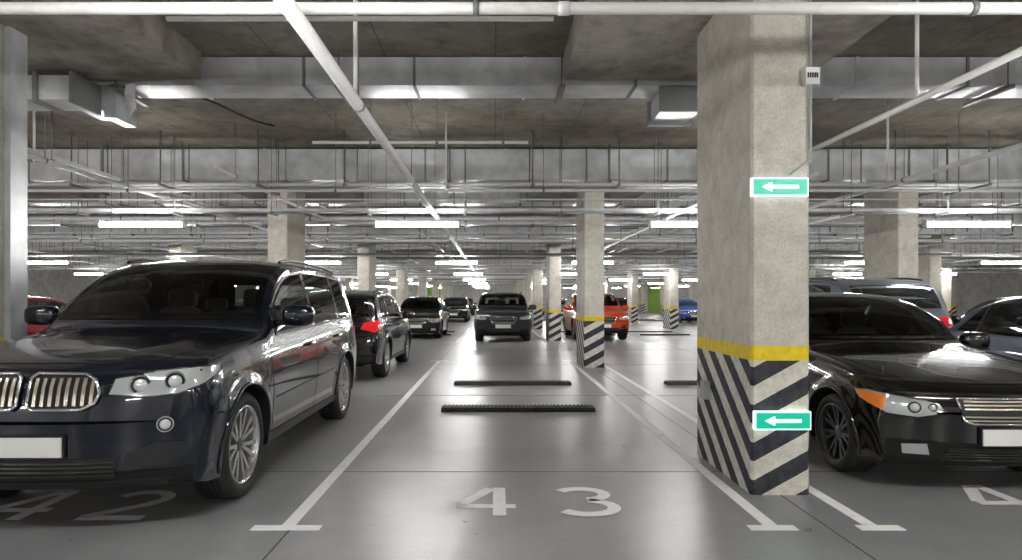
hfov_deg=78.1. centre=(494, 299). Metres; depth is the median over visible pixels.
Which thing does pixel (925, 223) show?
lamp
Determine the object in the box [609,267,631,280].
lamp
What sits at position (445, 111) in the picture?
pipe
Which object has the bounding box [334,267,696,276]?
ceiling pipe
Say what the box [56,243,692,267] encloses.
ceiling pipe
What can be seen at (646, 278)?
ceiling pipe
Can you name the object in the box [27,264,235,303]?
wall
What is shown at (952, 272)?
lamp
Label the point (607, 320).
grille
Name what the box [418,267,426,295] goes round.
shaft
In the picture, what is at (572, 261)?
lamp
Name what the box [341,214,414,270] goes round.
ceiling pipe
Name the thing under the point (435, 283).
shaft
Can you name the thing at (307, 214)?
ceiling pipe
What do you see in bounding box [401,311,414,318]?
mirror
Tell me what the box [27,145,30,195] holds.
bracket
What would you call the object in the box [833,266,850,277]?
shaft
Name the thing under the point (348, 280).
shaft
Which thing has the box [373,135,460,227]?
lamp
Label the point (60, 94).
ventilation duct
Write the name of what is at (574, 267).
ceiling pipe
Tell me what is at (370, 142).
conduit pipe
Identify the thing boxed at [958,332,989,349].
mirror
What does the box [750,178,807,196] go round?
exit sign
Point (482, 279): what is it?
lamp
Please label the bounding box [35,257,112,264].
ceiling pipe
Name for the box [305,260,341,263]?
lamp
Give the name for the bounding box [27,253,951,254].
ceiling pipe
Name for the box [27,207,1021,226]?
ceiling pipe
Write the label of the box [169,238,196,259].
column
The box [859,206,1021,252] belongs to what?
ceiling pipe
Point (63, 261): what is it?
lamp
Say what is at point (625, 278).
ceiling pipe
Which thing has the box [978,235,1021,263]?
lamp
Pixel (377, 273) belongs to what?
lamp
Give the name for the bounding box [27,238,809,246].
ceiling pipe
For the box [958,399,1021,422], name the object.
grille
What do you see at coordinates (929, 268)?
concrete pillar
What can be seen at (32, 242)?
cable tray
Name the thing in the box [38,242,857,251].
ceiling pipe
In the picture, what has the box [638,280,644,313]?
shaft
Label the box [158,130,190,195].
bracket
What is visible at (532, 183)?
bracket
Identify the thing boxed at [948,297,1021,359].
sedan
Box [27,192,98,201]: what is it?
concrete beam
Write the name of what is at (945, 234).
cable tray
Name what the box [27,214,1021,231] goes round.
ventilation duct
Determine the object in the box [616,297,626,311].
crossover
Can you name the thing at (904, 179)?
pipe
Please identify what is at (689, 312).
grille
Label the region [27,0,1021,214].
ceiling
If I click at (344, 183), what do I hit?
bracket
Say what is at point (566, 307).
mirror
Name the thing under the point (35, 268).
cable tray
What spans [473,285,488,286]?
lamp
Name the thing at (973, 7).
pipe
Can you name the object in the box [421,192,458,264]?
ceiling pipe
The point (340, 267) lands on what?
ceiling pipe
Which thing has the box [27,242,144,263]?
ceiling pipe
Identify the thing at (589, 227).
column
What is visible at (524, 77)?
ventilation duct
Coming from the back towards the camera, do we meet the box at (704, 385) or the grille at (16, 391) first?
the box at (704, 385)
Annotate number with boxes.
[0,490,175,519]
[455,487,620,515]
[961,485,1021,505]
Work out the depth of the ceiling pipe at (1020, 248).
23.62 m
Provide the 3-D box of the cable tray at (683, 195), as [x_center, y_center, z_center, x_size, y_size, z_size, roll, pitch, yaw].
[3.550,-2.280,29.000,0.400,0.840,42.000,0,0,0]
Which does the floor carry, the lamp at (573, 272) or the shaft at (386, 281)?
the shaft at (386, 281)
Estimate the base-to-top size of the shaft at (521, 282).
3.800 m
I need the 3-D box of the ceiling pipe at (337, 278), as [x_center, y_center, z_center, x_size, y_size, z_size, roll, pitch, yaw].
[-6.378,-2.271,55.823,25.625,0.857,0.114,0,0,0]
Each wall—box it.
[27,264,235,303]
[236,281,688,311]
[851,264,1021,317]
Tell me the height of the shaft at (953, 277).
3.800 m
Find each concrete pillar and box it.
[546,238,560,340]
[697,0,808,494]
[918,235,940,292]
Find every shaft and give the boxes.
[0,23,3,340]
[100,264,118,276]
[125,258,146,265]
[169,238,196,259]
[267,192,304,304]
[346,275,354,289]
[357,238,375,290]
[385,280,390,294]
[396,259,407,307]
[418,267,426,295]
[432,275,438,296]
[442,278,446,300]
[449,280,453,296]
[515,278,518,303]
[519,275,523,294]
[524,267,531,317]
[532,259,541,328]
[604,275,611,294]
[627,267,637,322]
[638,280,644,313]
[660,278,662,315]
[663,259,678,328]
[689,274,696,301]
[809,259,814,277]
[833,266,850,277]
[941,259,950,313]
[951,267,956,314]
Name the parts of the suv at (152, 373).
licence plate, kidney frame, glass, roof rail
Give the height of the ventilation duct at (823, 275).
0.645 m
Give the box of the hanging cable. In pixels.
[200,98,274,126]
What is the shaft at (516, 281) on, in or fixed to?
on the floor
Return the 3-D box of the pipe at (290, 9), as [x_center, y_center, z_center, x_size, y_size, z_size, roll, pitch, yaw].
[-1.020,-2.050,14.000,0.101,1.300,32.000,0,0,0]
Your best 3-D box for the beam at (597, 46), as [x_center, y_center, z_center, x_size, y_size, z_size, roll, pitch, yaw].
[2.050,-2.550,5.135,2.600,0.300,3.440,0,0,0]
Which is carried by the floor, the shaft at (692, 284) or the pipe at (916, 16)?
the shaft at (692, 284)
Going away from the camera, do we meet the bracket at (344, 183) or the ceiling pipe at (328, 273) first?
the bracket at (344, 183)
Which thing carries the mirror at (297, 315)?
attached to the suv at (152, 373)
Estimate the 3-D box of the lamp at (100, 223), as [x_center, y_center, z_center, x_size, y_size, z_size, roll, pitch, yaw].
[-5.710,-1.923,10.200,1.400,1.495,0.090,0,0,0]
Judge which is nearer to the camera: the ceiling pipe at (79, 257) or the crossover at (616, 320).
the crossover at (616, 320)
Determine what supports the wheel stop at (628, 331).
on the floor
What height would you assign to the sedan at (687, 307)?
1.485 m
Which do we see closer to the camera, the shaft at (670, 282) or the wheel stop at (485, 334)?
the wheel stop at (485, 334)
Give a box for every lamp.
[27,238,70,263]
[74,272,104,274]
[97,135,186,227]
[156,416,173,431]
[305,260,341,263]
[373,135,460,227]
[376,272,388,274]
[435,260,477,263]
[453,259,482,274]
[463,267,485,280]
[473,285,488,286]
[561,265,575,274]
[571,260,613,263]
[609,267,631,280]
[642,272,672,274]
[648,220,696,227]
[682,279,696,280]
[832,259,861,274]
[843,238,863,263]
[901,443,928,454]
[922,135,1011,227]
[941,259,956,274]
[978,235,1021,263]
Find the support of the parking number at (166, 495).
on the floor
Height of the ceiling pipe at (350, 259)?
0.691 m
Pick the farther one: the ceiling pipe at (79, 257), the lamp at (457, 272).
the ceiling pipe at (79, 257)
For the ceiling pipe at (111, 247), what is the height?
1.032 m
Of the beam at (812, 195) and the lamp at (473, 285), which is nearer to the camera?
the beam at (812, 195)
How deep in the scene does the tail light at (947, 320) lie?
9.97 m
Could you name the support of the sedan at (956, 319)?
on the floor
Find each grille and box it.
[0,375,97,408]
[407,318,425,323]
[448,309,459,312]
[490,317,516,323]
[604,317,616,323]
[688,311,696,314]
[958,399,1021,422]
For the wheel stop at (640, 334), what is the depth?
24.88 m
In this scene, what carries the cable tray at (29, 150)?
hanging from the ceiling
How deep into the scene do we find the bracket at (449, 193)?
10.96 m
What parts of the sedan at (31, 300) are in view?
glass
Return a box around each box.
[700,380,709,399]
[789,0,819,175]
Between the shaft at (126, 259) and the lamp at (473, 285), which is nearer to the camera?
the shaft at (126, 259)
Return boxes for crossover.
[291,289,414,376]
[443,297,472,321]
[468,292,536,340]
[468,298,476,315]
[563,293,628,339]
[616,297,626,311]
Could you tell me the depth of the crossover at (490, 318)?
21.07 m
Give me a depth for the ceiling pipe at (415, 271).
32.68 m
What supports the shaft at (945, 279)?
on the floor
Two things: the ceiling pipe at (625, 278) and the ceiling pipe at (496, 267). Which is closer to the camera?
the ceiling pipe at (496, 267)
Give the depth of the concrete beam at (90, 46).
6.06 m
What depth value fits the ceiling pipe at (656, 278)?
60.33 m
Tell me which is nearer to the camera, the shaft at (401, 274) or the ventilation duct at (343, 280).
the shaft at (401, 274)
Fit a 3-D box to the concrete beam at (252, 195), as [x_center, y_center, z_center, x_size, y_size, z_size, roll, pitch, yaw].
[-4.500,-2.550,13.635,2.600,0.300,3.440,0,0,0]
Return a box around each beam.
[0,0,200,78]
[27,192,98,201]
[235,192,363,201]
[526,192,644,201]
[564,0,912,78]
[809,192,935,201]
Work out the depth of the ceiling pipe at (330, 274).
46.81 m
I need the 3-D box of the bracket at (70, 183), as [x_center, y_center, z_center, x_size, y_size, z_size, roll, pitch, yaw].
[-6.745,-2.260,10.500,0.040,0.880,1.000,0,0,0]
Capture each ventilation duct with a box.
[27,71,135,127]
[27,146,1021,182]
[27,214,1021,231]
[27,235,1021,238]
[27,242,1020,253]
[27,257,1021,265]
[77,264,969,271]
[89,53,1021,106]
[340,279,681,281]
[568,275,832,278]
[647,86,696,126]
[681,273,855,275]
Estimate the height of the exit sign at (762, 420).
0.130 m
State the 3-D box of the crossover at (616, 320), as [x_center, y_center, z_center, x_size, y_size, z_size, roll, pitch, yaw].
[3.637,0.563,23.692,2.380,1.675,4.674,0,0,-6]
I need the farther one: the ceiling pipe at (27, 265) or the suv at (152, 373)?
the ceiling pipe at (27, 265)
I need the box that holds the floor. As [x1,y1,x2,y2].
[0,312,1021,559]
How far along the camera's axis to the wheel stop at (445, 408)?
7.88 m
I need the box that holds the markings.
[250,313,905,529]
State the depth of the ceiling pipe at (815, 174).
16.30 m
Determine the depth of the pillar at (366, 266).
21.52 m
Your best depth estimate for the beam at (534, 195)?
14.61 m
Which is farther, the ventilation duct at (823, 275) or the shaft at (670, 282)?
the ventilation duct at (823, 275)
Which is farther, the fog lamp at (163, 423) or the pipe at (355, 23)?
the pipe at (355, 23)
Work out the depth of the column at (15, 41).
5.55 m
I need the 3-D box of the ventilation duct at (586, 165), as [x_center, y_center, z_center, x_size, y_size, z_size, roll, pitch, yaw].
[2.050,-2.377,11.510,63.900,0.645,1.060,0,0,0]
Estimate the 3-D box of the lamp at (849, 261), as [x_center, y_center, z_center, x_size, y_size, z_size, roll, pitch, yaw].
[12.090,-1.923,20.600,1.400,1.495,0.090,0,0,0]
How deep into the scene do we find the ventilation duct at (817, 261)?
36.60 m
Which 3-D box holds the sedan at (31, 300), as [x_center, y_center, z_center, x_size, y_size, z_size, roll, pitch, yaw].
[-9.000,0.658,12.020,2.210,1.485,4.448,0,0,0]
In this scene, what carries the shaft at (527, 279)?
on the floor
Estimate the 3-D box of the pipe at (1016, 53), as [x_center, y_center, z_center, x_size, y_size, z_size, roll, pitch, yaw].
[2.940,-2.030,9.000,0.062,1.341,22.000,0,0,0]
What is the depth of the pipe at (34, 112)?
8.19 m
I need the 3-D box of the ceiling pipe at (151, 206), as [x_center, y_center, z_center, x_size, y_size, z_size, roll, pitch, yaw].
[6.505,-2.147,17.976,34.004,1.106,0.112,0,0,0]
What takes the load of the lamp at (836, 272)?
hanging from the ceiling
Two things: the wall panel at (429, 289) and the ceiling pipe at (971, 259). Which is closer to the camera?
the ceiling pipe at (971, 259)
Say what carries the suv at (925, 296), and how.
on the floor
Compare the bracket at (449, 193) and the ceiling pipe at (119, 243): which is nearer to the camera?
the bracket at (449, 193)
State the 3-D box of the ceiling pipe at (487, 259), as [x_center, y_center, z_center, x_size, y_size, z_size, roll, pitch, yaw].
[-3.016,-2.104,31.380,44.104,1.191,0.083,0,0,0]
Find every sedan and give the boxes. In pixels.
[27,296,65,335]
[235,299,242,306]
[399,296,450,337]
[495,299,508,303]
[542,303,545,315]
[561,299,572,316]
[679,299,696,322]
[809,292,1021,471]
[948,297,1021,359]
[950,296,1021,324]
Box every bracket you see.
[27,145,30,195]
[69,130,109,195]
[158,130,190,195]
[256,130,279,195]
[343,130,358,195]
[444,145,450,195]
[528,130,533,195]
[607,130,620,195]
[859,130,897,195]
[945,130,991,195]
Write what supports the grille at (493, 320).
attached to the crossover at (490, 318)
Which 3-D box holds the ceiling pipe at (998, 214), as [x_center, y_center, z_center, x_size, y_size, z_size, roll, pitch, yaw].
[15.700,-2.186,24.743,0.054,1.027,17.606,0,0,0]
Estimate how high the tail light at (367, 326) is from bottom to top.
0.212 m
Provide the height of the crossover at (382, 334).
1.611 m
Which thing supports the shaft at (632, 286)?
on the floor
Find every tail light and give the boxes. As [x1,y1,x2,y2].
[361,320,380,332]
[938,316,952,326]
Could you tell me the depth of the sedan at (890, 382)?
4.86 m
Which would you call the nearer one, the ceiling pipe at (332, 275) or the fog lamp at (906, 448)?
the fog lamp at (906, 448)
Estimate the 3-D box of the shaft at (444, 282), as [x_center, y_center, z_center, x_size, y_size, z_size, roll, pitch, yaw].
[-4.500,-0.500,56.135,0.420,3.800,1.230,0,0,0]
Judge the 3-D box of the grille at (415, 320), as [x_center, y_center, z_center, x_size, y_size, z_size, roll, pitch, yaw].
[-2.850,0.753,22.705,0.809,0.200,0.649,0,0,0]
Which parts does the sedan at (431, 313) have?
licence plate, glass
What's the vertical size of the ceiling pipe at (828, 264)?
1.091 m
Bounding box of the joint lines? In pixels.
[258,312,1018,559]
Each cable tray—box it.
[27,111,417,275]
[27,192,1021,227]
[27,206,1021,236]
[27,257,1021,269]
[32,242,1021,253]
[49,235,1019,257]
[542,192,696,275]
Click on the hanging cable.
(211, 101)
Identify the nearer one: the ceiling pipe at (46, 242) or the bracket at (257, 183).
the bracket at (257, 183)
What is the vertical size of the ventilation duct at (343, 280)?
0.645 m
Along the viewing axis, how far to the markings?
4.69 m
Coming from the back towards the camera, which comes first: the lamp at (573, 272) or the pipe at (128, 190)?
the lamp at (573, 272)
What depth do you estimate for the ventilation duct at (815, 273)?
53.60 m
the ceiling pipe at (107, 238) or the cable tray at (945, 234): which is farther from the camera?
the ceiling pipe at (107, 238)
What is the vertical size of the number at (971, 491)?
0.001 m
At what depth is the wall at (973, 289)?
44.31 m
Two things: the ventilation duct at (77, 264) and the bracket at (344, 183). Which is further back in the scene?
the ventilation duct at (77, 264)
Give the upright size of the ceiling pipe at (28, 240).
1.291 m
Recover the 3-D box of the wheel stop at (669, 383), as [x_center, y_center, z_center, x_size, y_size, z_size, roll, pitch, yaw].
[3.800,1.372,10.450,1.930,0.054,0.300,0,0,0]
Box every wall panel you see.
[427,286,440,297]
[648,286,659,311]
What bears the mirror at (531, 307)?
attached to the crossover at (490, 318)
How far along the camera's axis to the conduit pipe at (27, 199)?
9.39 m
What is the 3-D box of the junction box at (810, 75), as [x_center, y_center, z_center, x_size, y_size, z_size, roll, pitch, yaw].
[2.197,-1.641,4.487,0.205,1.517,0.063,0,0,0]
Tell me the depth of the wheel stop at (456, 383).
10.33 m
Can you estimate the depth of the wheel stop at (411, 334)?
24.88 m
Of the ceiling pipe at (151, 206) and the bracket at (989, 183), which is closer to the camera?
the bracket at (989, 183)
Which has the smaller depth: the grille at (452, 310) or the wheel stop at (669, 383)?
the wheel stop at (669, 383)
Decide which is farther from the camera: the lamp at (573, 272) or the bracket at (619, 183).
the lamp at (573, 272)
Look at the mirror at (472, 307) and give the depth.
22.43 m
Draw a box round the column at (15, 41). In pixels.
[4,26,26,340]
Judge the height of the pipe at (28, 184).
0.060 m
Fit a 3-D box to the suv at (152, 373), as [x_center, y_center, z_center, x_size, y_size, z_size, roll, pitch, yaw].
[-2.787,0.499,6.025,2.400,1.802,4.893,0,0,-5]
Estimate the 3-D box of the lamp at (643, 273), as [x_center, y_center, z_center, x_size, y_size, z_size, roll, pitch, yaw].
[7.640,-1.923,29.600,1.400,1.495,0.090,0,0,0]
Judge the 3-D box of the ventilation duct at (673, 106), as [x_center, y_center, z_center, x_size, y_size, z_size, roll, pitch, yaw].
[2.080,-2.220,7.325,0.520,0.280,0.750,0,0,0]
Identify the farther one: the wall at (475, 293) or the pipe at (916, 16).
the wall at (475, 293)
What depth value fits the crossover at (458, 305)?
40.18 m
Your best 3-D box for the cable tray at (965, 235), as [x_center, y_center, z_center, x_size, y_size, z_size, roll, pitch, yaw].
[1.000,-2.060,20.900,42.000,1.280,0.300,0,0,0]
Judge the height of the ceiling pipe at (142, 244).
1.182 m
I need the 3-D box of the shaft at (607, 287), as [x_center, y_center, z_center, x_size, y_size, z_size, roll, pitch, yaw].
[8.550,-0.500,47.635,0.420,3.800,1.230,0,0,0]
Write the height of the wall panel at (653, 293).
3.000 m
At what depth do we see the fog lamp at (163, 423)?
3.75 m
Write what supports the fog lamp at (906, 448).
attached to the sedan at (890, 382)
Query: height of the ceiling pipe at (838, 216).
1.037 m
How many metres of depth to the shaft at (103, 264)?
38.60 m
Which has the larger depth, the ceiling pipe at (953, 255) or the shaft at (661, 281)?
the shaft at (661, 281)
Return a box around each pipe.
[0,0,1021,15]
[27,111,322,246]
[27,113,1021,192]
[27,137,1021,215]
[27,183,1021,185]
[27,186,1021,188]
[27,192,980,220]
[27,192,1021,241]
[27,199,1021,199]
[27,206,930,237]
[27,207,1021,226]
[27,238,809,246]
[27,238,858,252]
[27,238,1021,256]
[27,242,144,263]
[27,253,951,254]
[27,259,863,269]
[27,265,110,271]
[28,192,1021,207]
[33,111,35,161]
[33,257,992,265]
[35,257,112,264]
[37,214,247,258]
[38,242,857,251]
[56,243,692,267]
[82,266,958,267]
[84,214,604,238]
[103,238,247,259]
[110,244,565,257]
[125,244,651,261]
[126,206,1021,243]
[165,16,553,22]
[213,125,431,267]
[230,259,1021,272]
[236,278,659,285]
[273,0,473,269]
[305,244,1021,258]
[312,98,527,144]
[315,259,863,265]
[328,273,696,273]
[330,274,680,274]
[332,275,688,275]
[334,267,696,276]
[335,267,626,277]
[337,278,567,278]
[340,267,832,277]
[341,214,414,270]
[345,259,696,263]
[353,0,357,93]
[354,267,681,279]
[376,278,688,283]
[408,278,688,284]
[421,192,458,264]
[445,111,446,189]
[570,172,818,270]
[604,46,1021,248]
[604,125,1021,267]
[682,242,861,267]
[687,214,853,252]
[815,259,984,274]
[829,214,1013,263]
[837,248,1021,267]
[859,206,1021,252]
[886,100,888,181]
[915,0,918,96]
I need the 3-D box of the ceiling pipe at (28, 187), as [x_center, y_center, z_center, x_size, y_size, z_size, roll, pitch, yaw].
[3.000,-1.890,10.550,34.000,0.060,0.060,0,0,0]
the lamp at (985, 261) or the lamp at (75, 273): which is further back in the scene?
the lamp at (75, 273)
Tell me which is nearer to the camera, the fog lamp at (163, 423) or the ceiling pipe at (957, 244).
the fog lamp at (163, 423)
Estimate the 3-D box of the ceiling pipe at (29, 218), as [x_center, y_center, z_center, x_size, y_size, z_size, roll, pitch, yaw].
[-7.851,-2.271,14.700,38.314,0.857,0.114,0,0,0]
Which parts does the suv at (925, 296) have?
glass, roof rail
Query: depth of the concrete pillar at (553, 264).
21.52 m
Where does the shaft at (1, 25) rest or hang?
on the floor
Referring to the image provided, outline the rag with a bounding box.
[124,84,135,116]
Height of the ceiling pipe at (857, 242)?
1.171 m
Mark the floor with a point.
(362, 515)
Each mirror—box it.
[24,305,59,325]
[275,305,314,325]
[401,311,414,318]
[468,305,476,309]
[528,305,536,309]
[563,305,571,309]
[621,305,628,309]
[950,315,960,323]
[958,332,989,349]
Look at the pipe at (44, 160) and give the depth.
8.95 m
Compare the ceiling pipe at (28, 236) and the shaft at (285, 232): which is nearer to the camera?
the shaft at (285, 232)
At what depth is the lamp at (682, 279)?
38.38 m
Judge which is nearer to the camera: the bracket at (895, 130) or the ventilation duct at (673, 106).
the ventilation duct at (673, 106)
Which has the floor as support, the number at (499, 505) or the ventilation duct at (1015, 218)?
the number at (499, 505)
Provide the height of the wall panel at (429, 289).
3.000 m
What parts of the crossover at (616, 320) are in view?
glass, licence plate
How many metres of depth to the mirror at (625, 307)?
23.00 m
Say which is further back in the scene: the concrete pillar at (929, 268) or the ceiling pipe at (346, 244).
the ceiling pipe at (346, 244)
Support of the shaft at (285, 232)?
on the floor
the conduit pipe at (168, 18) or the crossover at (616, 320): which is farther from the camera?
the crossover at (616, 320)
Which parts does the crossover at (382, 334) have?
roof rail, glass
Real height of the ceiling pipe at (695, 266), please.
0.691 m
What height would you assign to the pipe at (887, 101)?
1.099 m
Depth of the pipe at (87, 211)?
10.45 m
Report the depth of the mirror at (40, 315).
5.22 m
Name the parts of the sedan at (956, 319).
glass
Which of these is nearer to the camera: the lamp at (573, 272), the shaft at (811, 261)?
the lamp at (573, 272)
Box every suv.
[0,260,356,498]
[809,278,952,326]
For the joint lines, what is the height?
0.002 m
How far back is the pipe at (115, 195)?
15.45 m
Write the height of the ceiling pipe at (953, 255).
1.291 m
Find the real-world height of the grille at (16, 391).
0.199 m
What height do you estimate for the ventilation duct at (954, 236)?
0.395 m
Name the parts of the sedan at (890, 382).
glass, grille frame, licence plate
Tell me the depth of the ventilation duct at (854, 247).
28.10 m
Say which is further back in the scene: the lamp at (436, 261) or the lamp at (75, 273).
the lamp at (75, 273)
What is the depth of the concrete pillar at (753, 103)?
4.55 m
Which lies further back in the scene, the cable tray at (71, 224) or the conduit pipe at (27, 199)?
the cable tray at (71, 224)
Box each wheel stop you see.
[411,334,450,334]
[441,404,595,411]
[454,380,571,385]
[485,334,518,334]
[628,331,672,331]
[640,334,689,334]
[664,380,696,385]
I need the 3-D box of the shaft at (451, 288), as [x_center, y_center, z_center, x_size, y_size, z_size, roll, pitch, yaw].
[-4.500,-0.500,64.635,0.420,3.800,1.230,0,0,0]
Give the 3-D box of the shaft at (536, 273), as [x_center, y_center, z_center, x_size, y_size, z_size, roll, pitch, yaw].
[2.050,-0.500,30.635,0.420,3.800,1.230,0,0,0]
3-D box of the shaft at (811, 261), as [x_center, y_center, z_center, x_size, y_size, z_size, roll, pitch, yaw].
[15.050,-0.500,30.635,0.420,3.800,1.230,0,0,0]
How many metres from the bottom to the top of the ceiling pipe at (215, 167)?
0.837 m
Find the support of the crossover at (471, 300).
on the floor
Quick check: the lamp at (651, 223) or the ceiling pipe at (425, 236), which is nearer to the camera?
the lamp at (651, 223)
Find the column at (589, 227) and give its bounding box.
[576,192,603,367]
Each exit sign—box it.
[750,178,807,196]
[753,411,810,429]
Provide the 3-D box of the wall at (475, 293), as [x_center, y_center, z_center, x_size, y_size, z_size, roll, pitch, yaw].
[2.050,-0.650,74.100,64.900,4.100,0.200,0,0,0]
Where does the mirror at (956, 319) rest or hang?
attached to the sedan at (956, 319)

